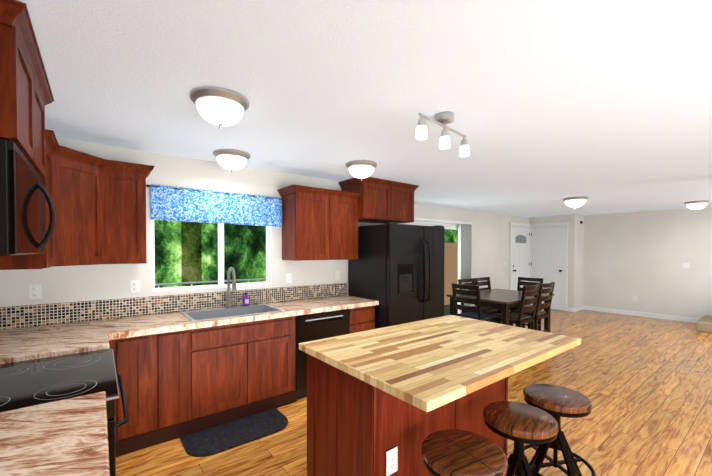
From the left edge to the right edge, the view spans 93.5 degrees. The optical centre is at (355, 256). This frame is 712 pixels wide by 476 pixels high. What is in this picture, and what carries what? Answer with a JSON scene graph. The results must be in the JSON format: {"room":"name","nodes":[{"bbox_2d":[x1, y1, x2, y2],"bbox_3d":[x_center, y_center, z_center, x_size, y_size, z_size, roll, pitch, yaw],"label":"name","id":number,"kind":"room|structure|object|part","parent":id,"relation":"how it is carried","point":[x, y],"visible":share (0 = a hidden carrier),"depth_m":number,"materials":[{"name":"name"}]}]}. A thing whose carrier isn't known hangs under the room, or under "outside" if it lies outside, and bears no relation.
{"room":"kitchen","nodes":[
{"label":"kitchen","id":0,"kind":"room"},
{"bbox_2d":[0,0,39,167],"bbox_3d":[-1.552,-0.678,1.324,0.361,0.482,0.486,-1,1,-38],"label":"upper cabinet","id":1,"kind":"object","parent":0,"relation":"attached to","point":[19,66],"depth_m":1.28,"materials":[{"name":"brown wood"}]},
{"bbox_2d":[0,139,55,255],"bbox_3d":[-1.645,-0.217,1.501,0.420,0.430,0.862,-1,1,-38],"label":"microwave","id":2,"kind":"object","parent":1,"relation":"attached to","point":[24,193],"visible":1,"depth_m":1.33,"materials":[{"name":"black plastic"}]},
{"bbox_2d":[0,130,63,269],"bbox_3d":[-2.043,-0.331,1.998,0.398,0.807,0.398,-1,1,-38],"label":"upper cabinet","id":3,"kind":"object","parent":0,"relation":"attached to","point":[53,256],"depth_m":2.17,"materials":[{"name":"brown wood"}]},
{"bbox_2d":[35,72,47,179],"bbox_3d":[-1.785,-0.683,1.627,0.361,0.482,0.486,-1,1,-38],"label":"upper cabinet","id":4,"kind":"object","parent":0,"relation":"attached to","point":[42,171],"depth_m":1.87,"materials":[{"name":"brown wood"}]},
{"bbox_2d":[0,138,405,320],"bbox_3d":[-0.991,0.240,3.876,4.353,2.420,0.120,-1,1,-38],"label":"wall","id":5,"kind":"structure","parent":0,"point":[64,284],"depth_m":3.11,"materials":[{"name":"paint"}]},
{"bbox_2d":[28,284,41,298],"bbox_3d":[-2.514,0.279,2.621,0.075,0.115,0.009,-1,1,-38],"label":"electrical outlet plate","id":6,"kind":"object","parent":5,"relation":"attached to","point":[34,291],"depth_m":2.62,"materials":[{"name":"white plastic"}]},
{"bbox_2d":[60,145,115,265],"bbox_3d":[-2.193,-0.337,2.427,0.684,0.807,0.691,-1,1,-38],"label":"upper cabinet","id":7,"kind":"object","parent":5,"relation":"attached to","point":[89,180],"depth_m":2.47,"materials":[{"name":"brown wood"}]},
{"bbox_2d":[116,161,147,263],"bbox_3d":[-1.962,-0.343,2.789,0.336,0.807,0.398,-1,1,-38],"label":"upper cabinet","id":8,"kind":"object","parent":5,"relation":"attached to","point":[130,177],"depth_m":2.70,"materials":[{"name":"brown wood"}]},
{"bbox_2d":[130,280,139,292],"bbox_3d":[-1.993,0.273,3.022,0.075,0.115,0.009,-1,1,-38],"label":"electrical outlet plate","id":9,"kind":"object","parent":5,"relation":"attached to","point":[134,284],"depth_m":3.02,"materials":[{"name":"white plastic"}]},
{"bbox_2d":[0,283,346,329],"bbox_3d":[-0.296,0.473,2.052,3.223,0.168,3.622,-1,1,-38],"label":"backsplash","id":10,"kind":"structure","parent":5,"relation":"attached to","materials":[{"name":"tile"}]},
{"bbox_2d":[146,184,282,291],"bbox_3d":[-1.413,-0.165,3.496,1.332,0.994,0.169,-1,1,-38],"label":"window unit","id":11,"kind":"structure","parent":5,"relation":"in","point":[175,204],"depth_m":3.42,"materials":[{"name":"white plastic"}]},
{"bbox_3d":[-1.382,-0.644,3.448,1.332,0.026,0.056,-1,1,-38],"label":"valance rod","id":12,"kind":"part","parent":11,"relation":"part of","materials":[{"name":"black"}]},
{"bbox_2d":[286,273,291,282],"bbox_3d":[-0.791,0.259,3.946,0.075,0.115,0.011,-1,1,-38],"label":"electrical outlet plate","id":13,"kind":"object","parent":5,"relation":"attached to","point":[288,275],"depth_m":3.94,"materials":[{"name":"white plastic"}]},
{"bbox_2d":[280,184,335,260],"bbox_3d":[-0.561,-0.359,3.892,0.484,0.807,0.360,-1,1,-38],"label":"upper cabinet","id":14,"kind":"object","parent":5,"relation":"attached to","point":[308,213],"depth_m":3.75,"materials":[{"name":"brown wood"}]},
{"bbox_2d":[335,271,339,279],"bbox_3d":[-0.240,0.253,4.367,0.070,0.115,0.016,-1,1,-38],"label":"electrical outlet plate","id":15,"kind":"object","parent":5,"relation":"attached to","point":[337,273],"depth_m":4.37,"materials":[{"name":"white plastic"}]},
{"bbox_2d":[336,190,359,259],"bbox_3d":[-0.273,-0.363,4.113,0.484,0.807,0.360,-1,1,-38],"label":"upper cabinet","id":16,"kind":"object","parent":5,"relation":"attached to","point":[347,203],"depth_m":4.02,"materials":[{"name":"brown wood"}]},
{"bbox_2d":[340,177,395,223],"bbox_3d":[0.149,-0.713,4.373,0.500,0.499,0.454,-1,1,-38],"label":"upper cabinet","id":17,"kind":"object","parent":5,"relation":"attached to","point":[377,196],"depth_m":4.20,"materials":[{"name":"brown wood"}]},
{"bbox_2d":[392,182,415,223],"bbox_3d":[0.463,-0.716,4.614,0.500,0.499,0.454,-1,1,-38],"label":"upper cabinet","id":18,"kind":"object","parent":5,"relation":"attached to","point":[404,192],"depth_m":4.49,"materials":[{"name":"brown wood"}]},
{"bbox_2d":[16,0,711,217],"bbox_3d":[3.075,-1.016,3.625,10.754,0.100,6.919,-1,1,-38],"label":"ceiling","id":19,"kind":"structure","parent":0,"point":[605,106],"depth_m":1.88,"materials":[{"name":"white paint"}]},
{"bbox_2d":[190,86,248,128],"bbox_3d":[-0.816,-0.853,2.014,0.330,0.177,0.330,-1,1,-38],"label":"ceiling light","id":20,"kind":"object","parent":19,"relation":"attached to","point":[219,107],"visible":1,"depth_m":1.92,"materials":[{"name":"white glass"}]},
{"bbox_2d":[213,149,249,172],"bbox_3d":[-1.165,-0.870,3.145,0.330,0.177,0.330,-1,1,-38],"label":"ceiling light","id":21,"kind":"object","parent":19,"relation":"attached to","point":[232,160],"visible":1,"depth_m":3.05,"materials":[{"name":"white glass"}]},
{"bbox_2d":[346,160,376,180],"bbox_3d":[0.057,-0.875,3.506,0.330,0.177,0.330,-1,1,-38],"label":"ceiling light","id":22,"kind":"object","parent":19,"relation":"attached to","point":[361,169],"visible":1,"depth_m":3.41,"materials":[{"name":"white glass"}]},
{"bbox_2d":[416,111,469,156],"bbox_3d":[0.596,-0.837,2.244,0.613,0.216,0.138,-1,1,-38],"label":"spotlight fixture","id":23,"kind":"object","parent":19,"relation":"attached to","point":[442,119],"visible":1,"depth_m":2.21,"materials":[{"name":"white glass"}]},
{"bbox_2d":[562,196,588,208],"bbox_3d":[3.769,-0.901,5.752,0.380,0.193,0.380,-1,1,-38],"label":"ceiling light","id":24,"kind":"object","parent":19,"relation":"attached to","point":[575,202],"visible":1,"depth_m":5.65,"materials":[{"name":"white glass"}]},
{"bbox_2d":[684,200,709,210],"bbox_3d":[6.268,-0.915,6.161,0.330,0.177,0.330,-1,1,-38],"label":"ceiling light","id":25,"kind":"object","parent":19,"relation":"attached to","point":[697,205],"visible":1,"depth_m":6.08,"materials":[{"name":"white glass"}]},
{"bbox_2d":[116,309,711,475],"bbox_3d":[3.075,1.503,3.663,10.754,0.100,6.919,-1,1,-38],"label":"floor","id":26,"kind":"structure","parent":0,"point":[643,385],"depth_m":3.11,"materials":[{"name":"laminate"}]},
{"bbox_2d":[0,348,128,475],"bbox_3d":[-1.527,0.889,1.608,0.698,1.190,0.862,-1,1,-38],"label":"range","id":27,"kind":"object","parent":26,"relation":"on","point":[27,383],"visible":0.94,"depth_m":1.58,"materials":[{"name":"black glass"}]},
{"bbox_2d":[114,340,203,456],"bbox_3d":[-1.740,1.031,2.840,0.629,0.870,0.622,-1,1,-38],"label":"base cabinet","id":28,"kind":"object","parent":26,"relation":"on","point":[188,364],"depth_m":2.61,"materials":[{"name":"brown wood"}]},
{"bbox_2d":[0,391,109,475],"bbox_3d":[-0.756,0.606,0.518,0.616,0.050,1.788,-1,1,-38],"label":"countertop","id":29,"kind":"structure","parent":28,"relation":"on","point":[66,437],"depth_m":1.05,"materials":[{"name":"beige stone"}]},
{"bbox_2d":[0,296,378,363],"bbox_3d":[-1.100,0.567,3.100,3.221,0.050,0.978,-1,1,-38],"label":"countertop","id":30,"kind":"structure","parent":28,"relation":"on","point":[39,341],"depth_m":2.71,"materials":[{"name":"beige stone"}]},
{"bbox_2d":[180,304,284,321],"bbox_3d":[-1.194,0.649,3.254,0.836,0.229,0.542,-1,1,-38],"label":"sink basin","id":31,"kind":"object","parent":30,"relation":"in","point":[246,309],"depth_m":3.32,"materials":[{"name":"silver metal"}]},
{"bbox_2d":[224,268,259,307],"bbox_3d":[-1.140,0.318,3.465,0.358,0.425,0.224,-1,1,-38],"label":"faucet","id":32,"kind":"object","parent":30,"relation":"on","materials":[{"name":"silver metal"}]},
{"bbox_2d":[242,290,248,305],"bbox_3d":[-1.171,0.444,3.553,0.068,0.171,0.068,-1,1,-38],"label":"soap bottle","id":33,"kind":"object","parent":30,"relation":"on","point":[245,300],"depth_m":3.53,"materials":[{"name":"purple plastic"}]},
{"bbox_2d":[180,408,287,456],"bbox_3d":[-0.969,1.458,2.784,0.823,0.015,0.390,-1,1,-38],"label":"rubber floor mat","id":34,"kind":"object","parent":26,"relation":"on","point":[221,438],"visible":1,"depth_m":2.74,"materials":[{"name":"black rubber"}]},
{"bbox_2d":[295,309,348,399],"bbox_3d":[-0.499,1.013,3.746,0.646,0.854,0.574,-1,1,-38],"label":"dishwasher","id":35,"kind":"object","parent":26,"relation":"on","point":[316,326],"visible":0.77,"depth_m":3.43,"materials":[{"name":"black plastic"}]},
{"bbox_2d":[349,312,374,333],"bbox_3d":[-0.112,1.012,4.092,0.381,0.870,0.622,-1,1,-38],"label":"base cabinet","id":36,"kind":"object","parent":26,"relation":"on","point":[356,323],"depth_m":3.84,"materials":[{"name":"brown wood"}]},
{"bbox_2d":[348,222,444,328],"bbox_3d":[0.559,0.520,4.418,1.000,1.844,0.868,-1,1,-38],"label":"fridge","id":37,"kind":"object","parent":26,"relation":"on","point":[395,270],"visible":0.73,"depth_m":4.07,"materials":[{"name":"black metal"}]},
{"bbox_2d":[307,355,527,475],"bbox_3d":[0.434,1.027,2.098,1.218,0.899,0.888,-1,1,-38],"label":"kitchen island","id":38,"kind":"object","parent":26,"relation":"on","point":[385,401],"depth_m":1.77,"materials":[{"name":"brown wood"}]},
{"bbox_2d":[386,447,397,475],"bbox_3d":[0.176,0.999,1.628,0.075,0.120,0.009,-1,1,-38],"label":"outlet","id":39,"kind":"object","parent":38,"relation":"attached to","point":[391,452],"depth_m":1.62,"materials":[{"name":"white plastic"}]},
{"bbox_2d":[299,315,580,414],"bbox_3d":[0.557,0.556,2.124,1.516,0.040,1.020,-1,1,-38],"label":"island countertop","id":40,"kind":"structure","parent":38,"relation":"on","point":[426,365],"depth_m":1.84,"materials":[{"name":"beige wood"}]},
{"bbox_2d":[422,429,507,475],"bbox_3d":[0.480,1.176,1.502,0.412,0.620,0.412,1,1,42],"label":"stool","id":41,"kind":"object","parent":26,"relation":"on","point":[451,452],"visible":1,"depth_m":1.46,"materials":[{"name":"brown wood"}]},
{"bbox_2d":[452,283,495,322],"bbox_3d":[1.859,0.929,5.294,0.559,1.000,0.460,-1,1,-38],"label":"chair","id":42,"kind":"object","parent":26,"relation":"on","point":[474,313],"visible":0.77,"depth_m":5.15,"materials":[{"name":"brown wood"}]},
{"bbox_2d":[458,278,498,322],"bbox_3d":[2.181,0.918,6.007,0.460,1.000,0.559,-1,1,-38],"label":"chair","id":43,"kind":"object","parent":26,"relation":"on","point":[488,310],"visible":0.38,"depth_m":5.98,"materials":[{"name":"brown wood"}]},
{"bbox_2d":[474,277,511,323],"bbox_3d":[2.593,0.913,6.324,0.460,1.000,0.559,-1,1,-38],"label":"chair","id":44,"kind":"object","parent":26,"relation":"on","point":[484,282],"visible":0.31,"depth_m":6.51,"materials":[{"name":"brown wood"}]},
{"bbox_2d":[447,288,553,332],"bbox_3d":[2.490,1.039,5.762,1.560,0.765,1.080,-1,1,-38],"label":"dining table","id":45,"kind":"object","parent":26,"relation":"on","point":[505,300],"visible":0.4,"depth_m":5.36,"materials":[{"name":"brown wood"}]},
{"bbox_2d":[493,284,539,329],"bbox_3d":[2.525,0.929,5.264,0.460,1.000,0.559,-1,1,-38],"label":"chair","id":46,"kind":"object","parent":26,"relation":"on","point":[519,318],"visible":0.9,"depth_m":5.08,"materials":[{"name":"brown wood"}]},
{"bbox_2d":[483,401,557,475],"bbox_3d":[0.884,1.171,1.817,0.412,0.620,0.412,0,1,17],"label":"stool","id":47,"kind":"object","parent":26,"relation":"on","point":[519,424],"visible":0.94,"depth_m":1.77,"materials":[{"name":"brown wood"}]},
{"bbox_2d":[512,277,543,330],"bbox_3d":[3.174,0.914,6.305,0.559,1.000,0.460,-1,1,-38],"label":"chair","id":48,"kind":"object","parent":26,"relation":"on","point":[536,280],"visible":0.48,"depth_m":6.39,"materials":[{"name":"brown wood"}]},
{"bbox_2d":[510,282,554,331],"bbox_3d":[2.945,0.924,5.588,0.460,1.000,0.559,-1,1,-38],"label":"chair","id":49,"kind":"object","parent":26,"relation":"on","point":[543,289],"visible":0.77,"depth_m":5.39,"materials":[{"name":"brown wood"}]},
{"bbox_2d":[523,384,595,475],"bbox_3d":[1.238,1.167,2.077,0.412,0.620,0.412,1,1,32],"label":"stool","id":50,"kind":"object","parent":26,"relation":"on","point":[556,402],"visible":0.88,"depth_m":2.04,"materials":[{"name":"brown wood"}]},
{"bbox_2d":[696,315,711,332],"bbox_3d":[7.069,1.035,6.239,1.029,0.760,0.900,-1,1,-38],"label":"stair","id":51,"kind":"structure","parent":26,"relation":"on","point":[704,324],"depth_m":6.24,"materials":[{"name":"beige carpet"}]},
{"bbox_2d":[406,203,528,305],"bbox_3d":[2.530,0.185,7.513,5.664,2.420,0.120,-1,1,-38],"label":"wall","id":52,"kind":"structure","parent":0,"point":[490,243],"depth_m":7.83,"materials":[{"name":"paint"}]},
{"bbox_2d":[410,221,457,310],"bbox_3d":[1.700,0.360,6.877,1.830,2.090,0.082,-1,1,-38],"label":"sliding glass door","id":53,"kind":"structure","parent":52,"relation":"in","point":[445,225],"depth_m":6.91,"materials":[{"name":"white plastic"}]},
{"bbox_3d":[1.700,0.360,6.877,1.830,2.090,0.082,-1,1,-38],"label":"slider door frame","id":54,"kind":"part","parent":53,"relation":"part of","materials":[{"name":"white plastic"}]},
{"bbox_3d":[1.690,0.365,6.891,1.730,2.000,0.004,-1,1,-38],"label":"slider door glass","id":55,"kind":"part","parent":53,"relation":"part of","materials":[{"name":"clear glass"}]},
{"bbox_2d":[414,217,471,224],"bbox_3d":[1.759,-0.706,6.785,1.950,0.045,0.066,-1,1,-38],"label":"blind headrail","id":56,"kind":"object","parent":52,"relation":"attached to","point":[442,221],"visible":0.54,"depth_m":6.73,"materials":[{"name":"white plastic"}]},
{"bbox_2d":[458,224,471,313],"bbox_3d":[2.361,0.332,7.260,0.425,2.035,0.087,-1,1,-38],"label":"window blind slats","id":57,"kind":"object","parent":56,"relation":"hanging from","point":[464,251],"visible":0.71,"depth_m":7.20,"materials":[{"name":"white plastic"}]},
{"bbox_2d":[509,222,529,289],"bbox_3d":[4.306,0.259,8.777,1.064,2.235,0.044,-1,1,-38],"label":"door frame","id":58,"kind":"structure","parent":52,"relation":"attached to","point":[511,224],"depth_m":8.47,"materials":[{"name":"white wood"}]},
{"bbox_2d":[512,226,529,289],"bbox_3d":[4.329,0.301,8.754,0.908,2.128,0.105,-1,1,-38],"label":"front door","id":59,"kind":"structure","parent":52,"relation":"in","point":[520,251],"depth_m":8.74,"materials":[{"name":"white wood"}]},
{"bbox_2d":[529,214,576,310],"bbox_3d":[5.097,0.167,8.722,0.120,2.420,1.096,-1,1,-38],"label":"wall","id":60,"kind":"structure","parent":0,"point":[571,219],"depth_m":8.32,"materials":[{"name":"paint"}]},
{"bbox_2d":[531,226,564,310],"bbox_3d":[4.961,0.301,8.711,0.105,2.128,0.808,-1,1,-38],"label":"closet door","id":61,"kind":"structure","parent":60,"relation":"in","point":[547,260],"depth_m":8.65,"materials":[{"name":"white wood"}]},
{"bbox_2d":[530,222,568,310],"bbox_3d":[4.989,0.260,8.727,0.044,2.235,0.964,-1,1,-38],"label":"door frame","id":62,"kind":"structure","parent":60,"relation":"attached to","point":[566,224],"depth_m":8.38,"materials":[{"name":"white wood"}]},
{"bbox_2d":[576,214,583,306],"bbox_3d":[5.639,0.170,8.524,0.497,2.420,0.120,-1,1,-38],"label":"wall","id":63,"kind":"structure","parent":0,"point":[580,266],"depth_m":8.47,"materials":[{"name":"paint"}]},
{"bbox_2d":[573,305,583,311],"bbox_3d":[5.611,1.329,8.433,0.593,0.105,0.024,-1,1,-38],"label":"baseboard","id":64,"kind":"structure","parent":63,"relation":"attached to","point":[576,309],"depth_m":8.41,"materials":[{"name":"white wood"}]},
{"bbox_2d":[583,206,711,318],"bbox_3d":[7.586,0.201,6.500,0.120,2.420,5.703,-1,1,-38],"label":"wall","id":65,"kind":"structure","parent":0,"point":[642,256],"depth_m":7.58,"materials":[{"name":"paint"}]},
{"bbox_2d":[584,306,699,322],"bbox_3d":[6.511,1.339,7.802,0.015,0.105,2.112,-1,1,-38],"label":"baseboard","id":66,"kind":"structure","parent":65,"relation":"attached to","point":[652,315],"depth_m":7.67,"materials":[{"name":"white"}]},
{"bbox_2d":[682,263,689,267],"bbox_3d":[7.023,0.201,7.122,0.011,0.115,0.115,-1,1,-38],"label":"light switch","id":67,"kind":"object","parent":65,"relation":"attached to","point":[684,265],"depth_m":7.12,"materials":[{"name":"white plastic"}]},
{"label":"outside","id":68,"kind":"structure","parent":0,"visible":0},
{"bbox_2d":[444,303,457,315],"bbox_3d":[-0.466,1.506,6.831,20.000,0.100,2.381,-1,1,-38],"label":"ground","id":69,"kind":"structure","parent":68,"point":[446,310],"depth_m":8.78,"materials":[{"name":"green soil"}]},
{"bbox_2d":[155,278,265,287],"bbox_3d":[-3.898,0.972,5.053,6.400,1.021,0.032,-1,1,-38],"label":"rail","id":70,"kind":"object","parent":69,"relation":"on","point":[248,280],"depth_m":5.93,"materials":[{"name":"white plastic"}]},
{"bbox_2d":[444,243,457,304],"bbox_3d":[1.494,0.525,8.862,6.600,1.800,0.070,-1,1,-38],"label":"fence","id":71,"kind":"object","parent":69,"relation":"on","point":[453,260],"depth_m":9.78,"materials":[{"name":"brown wood"}]},
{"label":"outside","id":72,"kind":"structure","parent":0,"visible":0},
{"bbox_2d":[154,220,457,287],"bbox_3d":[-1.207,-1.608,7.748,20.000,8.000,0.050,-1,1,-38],"label":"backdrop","id":73,"kind":"structure","parent":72,"point":[194,253],"depth_m":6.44,"materials":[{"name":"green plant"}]}
]}

